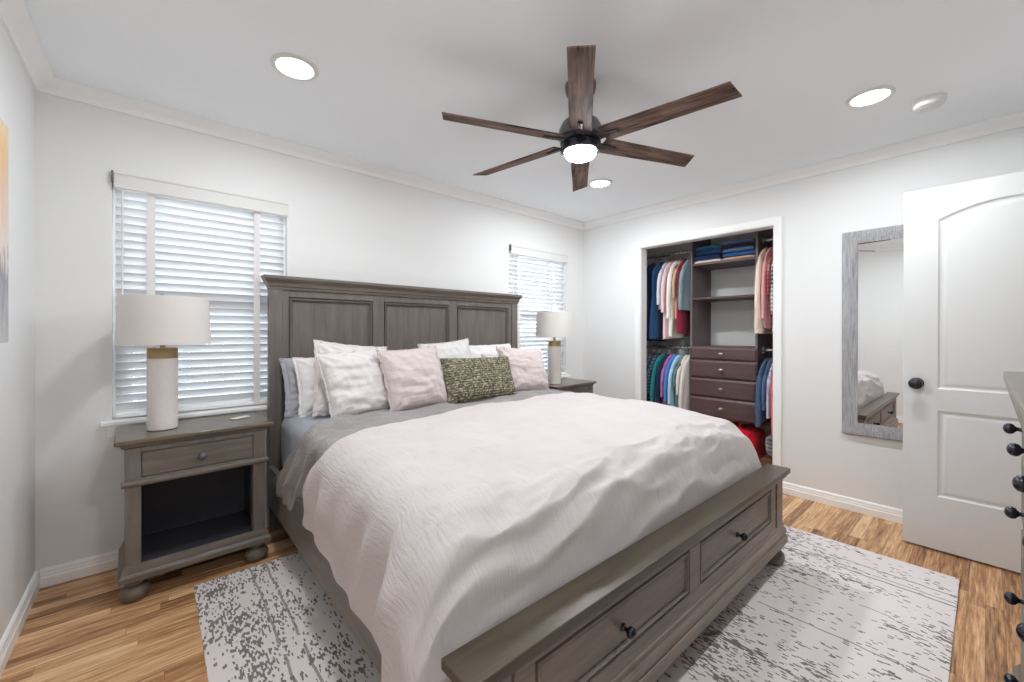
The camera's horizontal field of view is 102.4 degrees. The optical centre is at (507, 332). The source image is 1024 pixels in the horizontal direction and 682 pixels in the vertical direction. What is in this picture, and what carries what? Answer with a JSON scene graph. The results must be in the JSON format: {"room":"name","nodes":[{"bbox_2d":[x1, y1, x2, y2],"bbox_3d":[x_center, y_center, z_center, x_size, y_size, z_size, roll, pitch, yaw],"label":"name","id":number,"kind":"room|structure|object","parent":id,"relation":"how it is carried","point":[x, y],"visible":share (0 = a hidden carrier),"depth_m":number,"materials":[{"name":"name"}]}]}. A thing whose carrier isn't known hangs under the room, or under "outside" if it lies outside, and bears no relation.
{"room":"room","nodes":[
{"label":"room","id":0,"kind":"room"},
{"bbox_2d":[0,21,34,640],"bbox_3d":[-0.727,0.009,0.080,0.140,2.440,4.849,0,0,-41],"label":"wall","id":1,"kind":"structure","parent":0,"point":[17,93],"depth_m":1.72,"materials":[{"name":"paint"}]},
{"bbox_2d":[0,118,7,342],"bbox_3d":[-1.584,-0.347,1.212,0.034,0.765,0.660,0,0,-41],"label":"painting","id":2,"kind":"object","parent":1,"relation":"attached to","point":[3,128],"visible":1,"depth_m":1.42},
{"bbox_2d":[0,570,39,676],"bbox_3d":[-1.116,1.183,0.653,0.016,0.087,3.479,0,0,-41],"label":"baseboard","id":3,"kind":"structure","parent":1,"relation":"attached to","point":[8,641],"depth_m":1.67,"materials":[{"name":"paint"}]},
{"bbox_2d":[0,0,52,90],"bbox_3d":[-1.093,-1.180,0.665,0.068,0.066,3.479,0,0,-41],"label":"trim","id":4,"kind":"structure","parent":1,"relation":"attached to","point":[15,18],"depth_m":1.66,"materials":[{"name":"paint"}]},
{"bbox_2d":[35,91,582,576],"bbox_3d":[-0.484,0.002,3.578,5.069,2.440,0.140,0,0,-41],"label":"wall","id":5,"kind":"structure","parent":0,"point":[341,224],"depth_m":2.15,"materials":[{"name":"paint"}]},
{"bbox_2d":[40,513,266,588],"bbox_3d":[-0.700,1.179,3.294,4.059,0.087,0.016,0,0,-41],"label":"baseboard","id":6,"kind":"structure","parent":5,"relation":"attached to","point":[53,575],"depth_m":2.05,"materials":[{"name":"paint"}]},
{"bbox_2d":[100,183,284,437],"bbox_3d":[-1.767,-0.133,2.431,0.900,1.350,0.146,0,0,-41],"label":"window","id":7,"kind":"structure","parent":5,"relation":"in","point":[110,426],"depth_m":2.22,"materials":[{"name":"paint"}]},
{"bbox_2d":[111,170,288,417],"bbox_3d":[-1.752,-0.196,2.416,0.825,1.284,0.084,0,0,-41],"label":"window blind","id":8,"kind":"object","parent":7,"relation":"attached to","point":[173,238],"visible":0.73,"depth_m":2.41,"materials":[{"name":"white"}]},
{"bbox_2d":[37,76,583,229],"bbox_3d":[-0.679,-1.185,3.269,4.091,0.066,0.068,0,0,-41],"label":"trim","id":9,"kind":"structure","parent":5,"relation":"attached to","point":[58,87],"depth_m":2.55,"materials":[{"name":"paint"}]},
{"bbox_2d":[520,266,570,378],"bbox_3d":[0.297,-0.133,4.206,0.895,1.350,0.146,0,0,-41],"label":"window","id":10,"kind":"structure","parent":5,"relation":"in","point":[562,376],"depth_m":4.46,"materials":[{"name":"paint"}]},
{"bbox_2d":[509,244,567,375],"bbox_3d":[0.312,-0.196,4.191,0.820,1.284,0.084,0,0,-41],"label":"window blind","id":11,"kind":"object","parent":10,"relation":"attached to","point":[553,260],"visible":0.57,"depth_m":4.17,"materials":[{"name":"white"}]},
{"bbox_2d":[0,493,1021,681],"bbox_3d":[1.094,1.268,1.742,5.069,0.080,4.989,0,0,-41],"label":"floor","id":12,"kind":"structure","parent":0,"point":[80,629],"depth_m":1.77,"materials":[{"name":"brown wood"}]},
{"bbox_2d":[114,411,273,602],"bbox_3d":[-1.626,0.853,2.157,0.627,0.741,0.425,0,0,-43],"label":"nightstand","id":13,"kind":"object","parent":12,"relation":"on","point":[194,490],"visible":1,"depth_m":2.12,"materials":[{"name":"grey wood"}]},
{"bbox_2d":[114,294,210,430],"bbox_3d":[-1.726,0.143,2.077,0.376,0.676,0.376,0,0,-41],"label":"table lamp","id":14,"kind":"object","parent":13,"relation":"on","point":[162,320],"visible":1,"depth_m":2.00,"materials":[{"name":"white ceramic"}]},
{"bbox_2d":[141,510,252,561],"bbox_3d":[-1.631,1.068,2.162,0.514,0.028,0.337,0,0,-43],"label":"shelf","id":15,"kind":"object","parent":13,"relation":"attached to","point":[184,540],"depth_m":2.14,"materials":[{"name":"wood"}]},
{"bbox_2d":[261,274,789,681],"bbox_3d":[-0.003,0.438,2.384,2.135,1.574,2.297,0,0,-41],"label":"bed","id":16,"kind":"object","parent":12,"relation":"on","point":[631,615],"visible":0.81,"depth_m":1.64,"materials":[{"name":"grey wood"}]},
{"bbox_2d":[281,415,330,467],"bbox_3d":[-0.084,0.678,2.465,1.924,0.370,1.855,0,0,-41],"label":"mattress","id":17,"kind":"object","parent":16,"relation":"on","point":[293,428],"visible":0.02,"depth_m":2.35,"materials":[{"name":"fabric"}]},
{"bbox_2d":[279,358,298,417],"bbox_3d":[-1.114,0.331,2.711,0.682,0.355,0.169,0,0,-45],"label":"pillow","id":18,"kind":"object","parent":17,"relation":"on","point":[287,365],"visible":0.2,"depth_m":2.50,"materials":[{"name":"fabric"}]},
{"bbox_2d":[292,357,314,417],"bbox_3d":[-1.037,0.324,2.652,0.620,0.354,0.178,0,0,-45],"label":"pillow","id":19,"kind":"object","parent":17,"relation":"on","point":[304,368],"visible":0.19,"depth_m":2.46,"materials":[{"name":"white fabric"}]},
{"bbox_2d":[312,340,386,416],"bbox_3d":[-0.961,0.287,2.557,0.526,0.491,0.195,0,0,-44],"label":"pillow","id":20,"kind":"object","parent":17,"relation":"on","point":[320,403],"visible":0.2,"depth_m":2.44,"materials":[{"name":"white fabric"}]},
{"bbox_2d":[268,389,573,510],"bbox_3d":[-0.285,0.685,2.697,2.080,0.477,1.010,0,0,-41],"label":"quilt","id":21,"kind":"object","parent":17,"relation":"on","point":[320,436],"visible":0.39,"depth_m":2.14,"materials":[{"name":"fabric"}]},
{"bbox_2d":[315,347,389,417],"bbox_3d":[-0.900,0.295,2.448,0.215,0.414,0.418,0,0,41],"label":"throw pillow","id":22,"kind":"object","parent":21,"relation":"on","point":[354,383],"visible":0.88,"depth_m":2.37,"materials":[{"name":"white fabric"}]},
{"bbox_2d":[376,345,447,411],"bbox_3d":[-0.598,0.291,2.643,0.251,0.414,0.438,0,0,36],"label":"throw pillow","id":23,"kind":"object","parent":21,"relation":"on","point":[413,378],"visible":0.98,"depth_m":2.55,"materials":[{"name":"fabric"}]},
{"bbox_2d":[440,356,516,402],"bbox_3d":[-0.196,0.329,2.974,0.640,0.310,0.189,0,0,-44],"label":"lumbar pillow","id":24,"kind":"object","parent":21,"relation":"on","point":[466,379],"visible":0.99,"depth_m":2.87,"materials":[{"name":"fabric"}]},
{"bbox_2d":[496,346,549,391],"bbox_3d":[0.132,0.308,3.386,0.502,0.404,0.241,0,0,-35],"label":"throw pillow","id":25,"kind":"object","parent":21,"relation":"on","point":[527,367],"visible":0.71,"depth_m":3.31,"materials":[{"name":"fabric"}]},
{"bbox_2d":[417,338,470,391],"bbox_3d":[-0.435,0.281,3.088,0.476,0.475,0.203,0,0,-40],"label":"throw pillow","id":26,"kind":"object","parent":17,"relation":"on","point":[459,348],"visible":0.2,"depth_m":3.07,"materials":[{"name":"beige fabric"}]},
{"bbox_2d":[481,353,497,357],"bbox_3d":[0.003,0.333,3.462,0.483,0.329,0.191,0,0,-37],"label":"pillow","id":27,"kind":"object","parent":17,"relation":"on","point":[484,355],"visible":0.04,"depth_m":3.37,"materials":[{"name":"white fabric"}]},
{"bbox_2d":[469,343,510,357],"bbox_3d":[-0.186,0.298,3.471,0.644,0.406,0.214,0,0,-41],"label":"pillow","id":28,"kind":"object","parent":17,"relation":"on","point":[475,351],"visible":0.16,"depth_m":3.44,"materials":[{"name":"white fabric"}]},
{"bbox_2d":[302,392,761,681],"bbox_3d":[0.207,0.880,2.087,2.182,0.898,1.326,0,0,-41],"label":"comforter","id":29,"kind":"object","parent":16,"relation":"on","point":[436,531],"visible":0.95,"depth_m":1.37,"materials":[{"name":"fabric"}]},
{"bbox_2d":[441,464,789,681],"bbox_3d":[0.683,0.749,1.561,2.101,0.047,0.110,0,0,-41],"label":"footboard","id":30,"kind":"object","parent":16,"relation":"attached to","point":[498,653],"depth_m":1.15,"materials":[{"name":"grey wood"}]},
{"bbox_2d":[549,378,596,392],"bbox_3d":[0.534,0.852,4.022,0.627,0.741,0.425,0,0,-45],"label":"nightstand","id":31,"kind":"object","parent":12,"relation":"on","point":[567,384],"visible":0.06,"depth_m":3.95,"materials":[{"name":"grey wood"}]},
{"bbox_2d":[535,310,574,383],"bbox_3d":[0.451,0.135,3.903,0.376,0.692,0.376,0,0,-41],"label":"table lamp","id":32,"kind":"object","parent":31,"relation":"on","point":[554,324],"visible":0.99,"depth_m":3.79,"materials":[{"name":"white ceramic"}]},
{"bbox_2d":[194,525,959,681],"bbox_3d":[0.368,1.221,2.012,2.892,0.011,2.400,0,0,-41],"label":"area rug","id":33,"kind":"object","parent":12,"relation":"on","point":[833,611],"visible":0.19,"depth_m":1.69,"materials":[{"name":"carpet"}]},
{"bbox_2d":[728,420,765,462],"bbox_3d":[2.130,0.997,3.811,0.345,0.458,0.409,0,0,-41],"label":"bag","id":34,"kind":"object","parent":12,"relation":"on","point":[757,435],"visible":0.22,"depth_m":3.66,"materials":[{"name":"fabric"}]},
{"bbox_2d":[760,455,772,465],"bbox_3d":[2.330,1.139,3.456,0.289,0.176,0.311,0,0,-41],"label":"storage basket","id":35,"kind":"object","parent":12,"relation":"on","point":[768,459],"visible":0.11,"depth_m":3.46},
{"bbox_2d":[765,434,772,456],"bbox_3d":[2.331,0.955,3.456,0.245,0.204,0.266,0,0,-41],"label":"bundle","id":36,"kind":"object","parent":35,"relation":"on","point":[769,439],"visible":0.23,"depth_m":3.45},
{"bbox_2d":[1003,371,1023,681],"bbox_3d":[1.253,0.681,0.724,1.535,1.100,0.475,0,0,-41],"label":"dresser","id":37,"kind":"object","parent":12,"relation":"on","point":[1014,381],"visible":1,"depth_m":1.11,"materials":[{"name":"grey wood"}]},
{"bbox_2d":[24,0,1023,221],"bbox_3d":[1.099,-1.252,1.737,5.069,0.080,4.989,0,0,-41],"label":"ceiling","id":38,"kind":"structure","parent":0,"point":[389,70],"depth_m":1.92,"materials":[{"name":"paint"}]},
{"bbox_2d":[270,52,318,80],"bbox_3d":[-0.973,-1.210,1.883,0.196,0.010,0.196,0,0,-41],"label":"recessed light","id":39,"kind":"object","parent":38,"relation":"in","point":[292,66],"visible":1,"depth_m":1.87,"materials":[{"name":"white plastic"}]},
{"bbox_2d":[442,45,741,191],"bbox_3d":[0.356,-1.029,2.017,1.327,0.368,1.349,0,0,-41],"label":"ceiling fan","id":40,"kind":"object","parent":38,"relation":"hanging from","point":[580,135],"visible":1,"depth_m":1.86,"materials":[{"name":"wood"}]},
{"bbox_2d":[588,179,611,187],"bbox_3d":[0.749,-1.210,3.342,0.196,0.010,0.196,0,0,-41],"label":"recessed light","id":41,"kind":"object","parent":38,"relation":"in","point":[597,183],"visible":0.99,"depth_m":3.33,"materials":[{"name":"glass"}]},
{"bbox_2d":[845,85,895,107],"bbox_3d":[1.857,-1.206,2.110,0.196,0.010,0.196,0,0,-41],"label":"recessed light","id":42,"kind":"object","parent":38,"relation":"in","point":[874,95],"visible":1,"depth_m":2.10,"materials":[{"name":"white plastic"}]},
{"bbox_2d":[911,93,947,112],"bbox_3d":[2.192,-1.190,2.141,0.132,0.041,0.132,0,0,-41],"label":"smoke detector","id":43,"kind":"object","parent":38,"relation":"attached to","point":[933,101],"visible":1,"depth_m":2.11,"materials":[{"name":"white plastic"}]},
{"bbox_2d":[646,231,771,455],"bbox_3d":[2.337,0.007,3.618,0.738,2.440,3.479,0,0,-41],"label":"wall","id":44,"kind":"structure","parent":0,"point":[732,322],"depth_m":4.12,"materials":[{"name":"paint"}]},
{"bbox_2d":[647,345,689,348],"bbox_3d":[1.634,0.149,4.327,0.060,0.060,0.688,0,0,-41],"label":"closet rod","id":45,"kind":"object","parent":44,"relation":"attached to","point":[648,346],"visible":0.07,"depth_m":4.27,"materials":[{"name":"silver metal"}]},
{"bbox_2d":[647,250,689,258],"bbox_3d":[1.635,-0.811,4.325,0.060,0.060,0.688,0,0,-41],"label":"closet rod","id":46,"kind":"object","parent":44,"relation":"attached to","point":[688,251],"visible":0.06,"depth_m":4.28,"materials":[{"name":"silver metal"}]},
{"bbox_2d":[690,229,772,424],"bbox_3d":[2.098,-0.114,3.885,0.468,1.840,0.587,0,0,-41],"label":"organizer","id":47,"kind":"object","parent":44,"relation":"attached to","point":[723,378],"visible":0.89,"depth_m":3.80,"materials":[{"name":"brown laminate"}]},
{"bbox_2d":[694,259,721,263],"bbox_3d":[2.016,-0.678,4.003,0.353,0.035,0.246,0,0,-41],"label":"folded cloth","id":48,"kind":"object","parent":47,"relation":"on","point":[711,260],"visible":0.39,"depth_m":3.89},
{"bbox_2d":[694,254,723,261],"bbox_3d":[2.011,-0.719,4.005,0.362,0.049,0.241,0,0,-41],"label":"jeans","id":49,"kind":"object","parent":48,"relation":"on","point":[712,256],"visible":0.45,"depth_m":3.88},
{"bbox_2d":[696,249,724,256],"bbox_3d":[2.019,-0.763,4.004,0.352,0.044,0.241,0,0,-41],"label":"jeans","id":50,"kind":"object","parent":49,"relation":"on","point":[717,251],"visible":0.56,"depth_m":3.88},
{"bbox_2d":[696,245,724,251],"bbox_3d":[2.013,-0.807,3.998,0.357,0.045,0.232,0,0,-41],"label":"jeans","id":51,"kind":"object","parent":50,"relation":"on","point":[711,247],"visible":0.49,"depth_m":3.88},
{"bbox_2d":[692,294,753,301],"bbox_3d":[2.119,-0.325,3.902,0.413,0.018,0.551,0,0,-41],"label":"shelf","id":52,"kind":"object","parent":47,"relation":"attached to","point":[736,297],"depth_m":3.91,"materials":[{"name":"brown laminate"}]},
{"bbox_2d":[692,345,754,348],"bbox_3d":[2.118,0.137,3.903,0.413,0.018,0.551,0,0,-41],"label":"shelf","id":53,"kind":"object","parent":47,"relation":"attached to","point":[693,346],"depth_m":3.83,"materials":[{"name":"brown laminate"}]},
{"bbox_2d":[692,257,755,269],"bbox_3d":[2.119,-0.650,3.901,0.413,0.018,0.551,0,0,-41],"label":"shelf","id":54,"kind":"object","parent":47,"relation":"attached to","point":[750,261],"depth_m":3.87,"materials":[{"name":"brown laminate"}]},
{"bbox_2d":[722,255,755,260],"bbox_3d":[2.193,-0.676,3.796,0.359,0.031,0.281,0,0,-41],"label":"folded cloth","id":55,"kind":"object","parent":47,"relation":"on","point":[743,256],"visible":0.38,"depth_m":3.69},
{"bbox_2d":[723,250,755,257],"bbox_3d":[2.193,-0.712,3.797,0.353,0.041,0.272,0,0,-41],"label":"jeans","id":56,"kind":"object","parent":55,"relation":"on","point":[750,252],"visible":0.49,"depth_m":3.68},
{"bbox_2d":[723,246,755,253],"bbox_3d":[2.192,-0.752,3.796,0.359,0.039,0.257,0,0,-41],"label":"jeans","id":57,"kind":"object","parent":56,"relation":"on","point":[746,248],"visible":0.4,"depth_m":3.68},
{"bbox_2d":[723,242,755,249],"bbox_3d":[2.190,-0.789,3.798,0.350,0.039,0.255,0,0,-41],"label":"jeans","id":58,"kind":"object","parent":57,"relation":"on","point":[744,244],"visible":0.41,"depth_m":3.68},
{"bbox_2d":[724,238,755,244],"bbox_3d":[2.195,-0.823,3.795,0.360,0.032,0.250,0,0,-41],"label":"jeans","id":59,"kind":"object","parent":58,"relation":"on","point":[747,239],"visible":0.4,"depth_m":3.68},
{"bbox_2d":[583,127,1023,509],"bbox_3d":[2.020,0.007,3.345,0.100,2.440,3.479,0,0,-41],"label":"wall","id":60,"kind":"structure","parent":0,"point":[815,211],"depth_m":3.02,"materials":[{"name":"paint"}]},
{"bbox_2d":[635,216,781,465],"bbox_3d":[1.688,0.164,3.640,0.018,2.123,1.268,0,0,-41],"label":"trim","id":61,"kind":"structure","parent":60,"relation":"attached to","point":[776,221],"depth_m":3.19,"materials":[{"name":"paint"}]},
{"bbox_2d":[583,111,1023,229],"bbox_3d":[1.958,-1.180,3.287,0.068,0.066,3.479,0,0,-41],"label":"trim","id":62,"kind":"structure","parent":60,"relation":"attached to","point":[1015,120],"depth_m":2.86,"materials":[{"name":"paint"}]},
{"bbox_2d":[783,481,902,523],"bbox_3d":[2.605,1.186,2.575,0.016,0.087,1.543,0,0,-41],"label":"baseboard","id":63,"kind":"structure","parent":60,"relation":"attached to","point":[888,513],"depth_m":2.86,"materials":[{"name":"paint"}]},
{"bbox_2d":[842,224,903,441],"bbox_3d":[2.539,0.003,2.639,0.031,1.391,0.621,0,0,-41],"label":"wall mirror","id":64,"kind":"object","parent":60,"relation":"attached to","point":[872,259],"visible":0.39,"depth_m":2.75,"materials":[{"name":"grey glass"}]},
{"bbox_2d":[857,238,903,428],"bbox_3d":[2.546,0.003,2.644,0.007,1.235,0.465,0,0,-41],"label":"mirror glass","id":65,"kind":"object","parent":64,"relation":"attached to","point":[880,261],"depth_m":2.73,"materials":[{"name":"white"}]},
{"bbox_3d":[2.602,0.207,1.460,0.820,2.050,0.140,0,0,-41],"label":"trim","id":66,"kind":"structure","parent":0,"visible":0},
{"bbox_2d":[902,171,1023,572],"bbox_3d":[2.598,0.200,2.111,0.178,2.032,0.822,0,0,-41],"label":"door","id":67,"kind":"structure","parent":66,"relation":"attached to","point":[963,266],"depth_m":2.23,"materials":[{"name":"paint"}]},
{"bbox_3d":[1.571,-0.734,4.401,0.366,0.201,0.022,0,0,-41],"label":"clothes hanger","id":68,"kind":"object","parent":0,"visible":0},
{"bbox_2d":[647,263,666,340],"bbox_3d":[1.571,-0.323,4.401,0.520,0.832,0.118,0,0,-41],"label":"dress","id":69,"kind":"object","parent":68,"relation":"hanging from","point":[651,266],"visible":0.2,"depth_m":4.27,"materials":[{"name":"blue fabric"}]},
{"bbox_3d":[1.629,-0.734,4.332,0.366,0.201,0.022,0,0,-41],"label":"clothes hanger","id":70,"kind":"object","parent":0,"visible":0},
{"bbox_2d":[649,262,664,338],"bbox_3d":[1.627,-0.335,4.336,0.480,0.808,0.100,0,0,-41],"label":"dress","id":71,"kind":"object","parent":70,"relation":"hanging from","point":[656,317],"visible":0.39,"depth_m":4.20,"materials":[{"name":"fabric"}]},
{"bbox_3d":[1.804,-0.733,4.130,0.366,0.201,0.022,0,0,-41],"label":"clothes hanger","id":72,"kind":"object","parent":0,"visible":0},
{"bbox_2d":[676,259,689,333],"bbox_3d":[1.804,-0.363,4.129,0.400,0.750,0.072,0,0,-41],"label":"dress","id":73,"kind":"object","parent":72,"relation":"hanging from","point":[683,317],"visible":0.3,"depth_m":4.02,"materials":[{"name":"fabric"}]},
{"label":"outside","id":74,"kind":"structure","parent":0,"visible":0},
{"bbox_3d":[-4.066,1.532,7.798,16.000,0.050,10.881,0,0,-41],"label":"ground","id":75,"kind":"structure","parent":74,"visible":0},
{"bbox_2d":[131,330,549,401],"bbox_3d":[-2.725,0.729,5.625,11.200,1.570,0.080,0,0,-41],"label":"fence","id":76,"kind":"object","parent":75,"relation":"on","point":[523,330],"visible":0.05,"depth_m":5.08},
{"bbox_3d":[1.678,-0.733,4.276,0.366,0.201,0.022,0,0,-41],"label":"clothes hanger","id":77,"kind":"object","parent":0,"visible":0},
{"bbox_2d":[656,261,669,308],"bbox_3d":[1.678,-0.486,4.278,0.488,0.506,0.079,0,0,-41],"label":"shirt","id":78,"kind":"object","parent":77,"relation":"hanging from","point":[659,279],"visible":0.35,"depth_m":4.13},
{"bbox_3d":[1.712,-0.733,4.236,0.366,0.201,0.022,0,0,-41],"label":"clothes hanger","id":79,"kind":"object","parent":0,"visible":0},
{"bbox_2d":[661,260,684,338],"bbox_3d":[1.712,-0.335,4.234,0.509,0.808,0.073,0,0,-41],"label":"shirt","id":80,"kind":"object","parent":79,"relation":"hanging from","point":[666,271],"visible":0.37,"depth_m":4.10,"materials":[{"name":"fabric"}]},
{"bbox_3d":[1.750,-0.733,4.192,0.366,0.201,0.022,0,0,-41],"label":"clothes hanger","id":81,"kind":"object","parent":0,"visible":0},
{"bbox_2d":[666,260,689,337],"bbox_3d":[1.749,-0.344,4.192,0.510,0.790,0.076,0,0,-41],"label":"shirt","id":82,"kind":"object","parent":81,"relation":"hanging from","point":[670,307],"visible":0.44,"depth_m":4.05,"materials":[{"name":"fabric"}]},
{"bbox_3d":[2.268,-0.731,3.590,0.366,0.201,0.022,0,0,-41],"label":"clothes hanger","id":83,"kind":"object","parent":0,"visible":0},
{"bbox_2d":[754,247,772,333],"bbox_3d":[2.268,-0.363,3.592,0.565,0.746,0.090,0,0,-41],"label":"cardigan","id":84,"kind":"object","parent":83,"relation":"hanging from","point":[758,321],"visible":0.29,"depth_m":3.42,"materials":[{"name":"fabric"}]},
{"bbox_3d":[1.777,-0.733,4.160,0.366,0.201,0.022,0,0,-41],"label":"clothes hanger","id":85,"kind":"object","parent":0,"visible":0},
{"bbox_2d":[672,259,683,318],"bbox_3d":[1.779,-0.434,4.163,0.446,0.610,0.066,0,0,-41],"label":"shirt","id":86,"kind":"object","parent":85,"relation":"hanging from","point":[675,275],"visible":0.35,"depth_m":4.05,"materials":[{"name":"beige fabric"}]},
{"bbox_3d":[1.833,-0.733,4.095,0.366,0.201,0.022,0,0,-41],"label":"clothes hanger","id":87,"kind":"object","parent":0,"visible":0},
{"bbox_2d":[678,258,689,310],"bbox_3d":[1.832,-0.475,4.096,0.520,0.526,0.084,0,0,-41],"label":"shirt","id":88,"kind":"object","parent":87,"relation":"hanging from","point":[684,278],"visible":0.49,"depth_m":3.97,"materials":[{"name":"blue fabric"}]},
{"bbox_3d":[1.566,0.226,4.406,0.366,0.201,0.022,0,0,-41],"label":"clothes hanger","id":89,"kind":"object","parent":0,"visible":0},
{"bbox_2d":[646,353,656,400],"bbox_3d":[1.565,0.502,4.405,0.507,0.562,0.088,0,0,-41],"label":"shirt","id":90,"kind":"object","parent":89,"relation":"hanging from","point":[649,358],"visible":0.11,"depth_m":4.31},
{"bbox_3d":[1.604,0.226,4.362,0.366,0.201,0.022,0,0,-41],"label":"clothes hanger","id":91,"kind":"object","parent":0,"visible":0},
{"bbox_2d":[646,353,661,401],"bbox_3d":[1.605,0.511,4.360,0.506,0.580,0.090,0,0,-41],"label":"shirt","id":92,"kind":"object","parent":91,"relation":"hanging from","point":[651,364],"visible":0.29,"depth_m":4.22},
{"bbox_3d":[1.642,0.227,4.319,0.366,0.201,0.022,0,0,-41],"label":"clothes hanger","id":93,"kind":"object","parent":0,"visible":0},
{"bbox_2d":[650,354,665,401],"bbox_3d":[1.641,0.558,4.318,0.532,0.674,0.086,0,0,-41],"label":"shirt","id":94,"kind":"object","parent":93,"relation":"hanging from","point":[656,364],"visible":0.27,"depth_m":4.16,"materials":[{"name":"fabric"}]},
{"bbox_3d":[1.677,0.227,4.278,0.366,0.201,0.022,0,0,-41],"label":"clothes hanger","id":95,"kind":"object","parent":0,"visible":0},
{"bbox_2d":[655,354,669,403],"bbox_3d":[1.677,0.567,4.278,0.528,0.691,0.092,0,0,-41],"label":"shirt","id":96,"kind":"object","parent":95,"relation":"hanging from","point":[658,399],"visible":0.27,"depth_m":4.12,"materials":[{"name":"fabric"}]},
{"bbox_3d":[1.707,0.227,4.243,0.366,0.201,0.022,0,0,-41],"label":"clothes hanger","id":97,"kind":"object","parent":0,"visible":0},
{"bbox_2d":[660,354,673,405],"bbox_3d":[1.705,0.511,4.242,0.508,0.580,0.071,0,0,-41],"label":"shirt","id":98,"kind":"object","parent":97,"relation":"hanging from","point":[670,355],"visible":0.2,"depth_m":4.09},
{"bbox_3d":[1.731,0.227,4.214,0.366,0.201,0.022,0,0,-41],"label":"clothes hanger","id":99,"kind":"object","parent":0,"visible":0},
{"bbox_2d":[663,354,678,404],"bbox_3d":[1.732,0.474,4.217,0.512,0.506,0.069,0,0,-41],"label":"shirt","id":100,"kind":"object","parent":99,"relation":"hanging from","point":[666,375],"visible":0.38,"depth_m":4.07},
{"bbox_3d":[1.759,0.227,4.182,0.366,0.201,0.022,0,0,-41],"label":"clothes hanger","id":101,"kind":"object","parent":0,"visible":0},
{"bbox_2d":[667,354,683,406],"bbox_3d":[1.760,0.530,4.182,0.508,0.616,0.072,0,0,-41],"label":"shirt","id":102,"kind":"object","parent":101,"relation":"hanging from","point":[671,391],"visible":0.31,"depth_m":4.05,"materials":[{"name":"fabric"}]},
{"bbox_3d":[1.785,0.227,4.152,0.366,0.201,0.022,0,0,-41],"label":"clothes hanger","id":103,"kind":"object","parent":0,"visible":0},
{"bbox_2d":[673,355,684,407],"bbox_3d":[1.785,0.483,4.153,0.467,0.522,0.065,0,0,-41],"label":"shirt","id":104,"kind":"object","parent":103,"relation":"hanging from","point":[681,356],"visible":0.28,"depth_m":4.03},
{"bbox_3d":[1.808,0.227,4.124,0.366,0.201,0.022,0,0,-41],"label":"clothes hanger","id":105,"kind":"object","parent":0,"visible":0},
{"bbox_2d":[676,355,688,403],"bbox_3d":[1.808,0.463,4.125,0.489,0.483,0.067,0,0,-41],"label":"shirt","id":106,"kind":"object","parent":105,"relation":"hanging from","point":[679,370],"visible":0.25,"depth_m":3.98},
{"bbox_3d":[1.834,0.227,4.094,0.366,0.201,0.022,0,0,-41],"label":"clothes hanger","id":107,"kind":"object","parent":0,"visible":0},
{"bbox_2d":[679,355,689,410],"bbox_3d":[1.833,0.576,4.093,0.520,0.708,0.080,0,0,-41],"label":"shirt","id":108,"kind":"object","parent":107,"relation":"hanging from","point":[684,386],"visible":0.36,"depth_m":3.97,"materials":[{"name":"fabric"}]},
{"bbox_3d":[2.294,-0.731,3.559,0.366,0.201,0.022,0,0,-41],"label":"clothes hanger","id":109,"kind":"object","parent":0,"visible":0},
{"bbox_2d":[761,247,772,328],"bbox_3d":[2.294,-0.384,3.561,0.518,0.705,0.076,0,0,-41],"label":"shirt","id":110,"kind":"object","parent":109,"relation":"hanging from","point":[767,323],"visible":0.34,"depth_m":3.41,"materials":[{"name":"fabric"}]},
{"bbox_3d":[2.316,-0.731,3.534,0.366,0.201,0.022,0,0,-41],"label":"clothes hanger","id":111,"kind":"object","parent":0,"visible":0},
{"bbox_2d":[767,249,772,318],"bbox_3d":[2.317,-0.423,3.534,0.490,0.627,0.067,0,0,-41],"label":"shirt","id":112,"kind":"object","parent":111,"relation":"hanging from","point":[770,315],"visible":0.19,"depth_m":3.40,"materials":[{"name":"fabric"}]},
{"bbox_3d":[2.338,-0.731,3.508,0.366,0.201,0.022,0,0,-41],"label":"clothes hanger","id":113,"kind":"object","parent":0,"visible":0},
{"bbox_2d":[770,261,772,330],"bbox_3d":[2.336,-0.370,3.511,0.512,0.732,0.081,0,0,-41],"label":"shirt","id":114,"kind":"object","parent":113,"relation":"hanging from","point":[771,284],"visible":0.07,"depth_m":3.35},
{"bbox_3d":[2.270,0.229,3.588,0.366,0.201,0.022,0,0,-41],"label":"clothes hanger","id":115,"kind":"object","parent":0,"visible":0},
{"bbox_2d":[755,358,770,426],"bbox_3d":[2.270,0.503,3.587,0.532,0.559,0.094,0,0,-41],"label":"shirt","id":116,"kind":"object","parent":115,"relation":"hanging from","point":[760,415],"visible":0.34,"depth_m":3.43,"materials":[{"name":"blue fabric"}]},
{"bbox_3d":[2.295,0.229,3.559,0.366,0.201,0.022,0,0,-41],"label":"clothes hanger","id":117,"kind":"object","parent":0,"visible":0},
{"bbox_2d":[761,358,772,412],"bbox_3d":[2.295,0.448,3.559,0.518,0.449,0.075,0,0,-41],"label":"shirt","id":118,"kind":"object","parent":117,"relation":"hanging from","point":[766,373],"visible":0.37,"depth_m":3.41,"materials":[{"name":"blue fabric"}]},
{"bbox_3d":[2.317,0.229,3.533,0.366,0.201,0.022,0,0,-41],"label":"clothes hanger","id":119,"kind":"object","parent":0,"visible":0},
{"bbox_2d":[766,363,772,418],"bbox_3d":[2.319,0.463,3.532,0.510,0.479,0.077,0,0,-41],"label":"shirt","id":120,"kind":"object","parent":119,"relation":"hanging from","point":[770,376],"visible":0.33,"depth_m":3.38,"materials":[{"name":"fabric"}]},
{"bbox_3d":[2.343,0.229,3.503,0.366,0.201,0.022,0,0,-41],"label":"clothes hanger","id":121,"kind":"object","parent":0,"visible":0},
{"bbox_2d":[771,378,772,436],"bbox_3d":[2.345,0.539,3.502,0.519,0.629,0.088,0,0,-41],"label":"shirt","id":122,"kind":"object","parent":121,"relation":"hanging from","point":[772,378],"visible":0.07,"depth_m":3.35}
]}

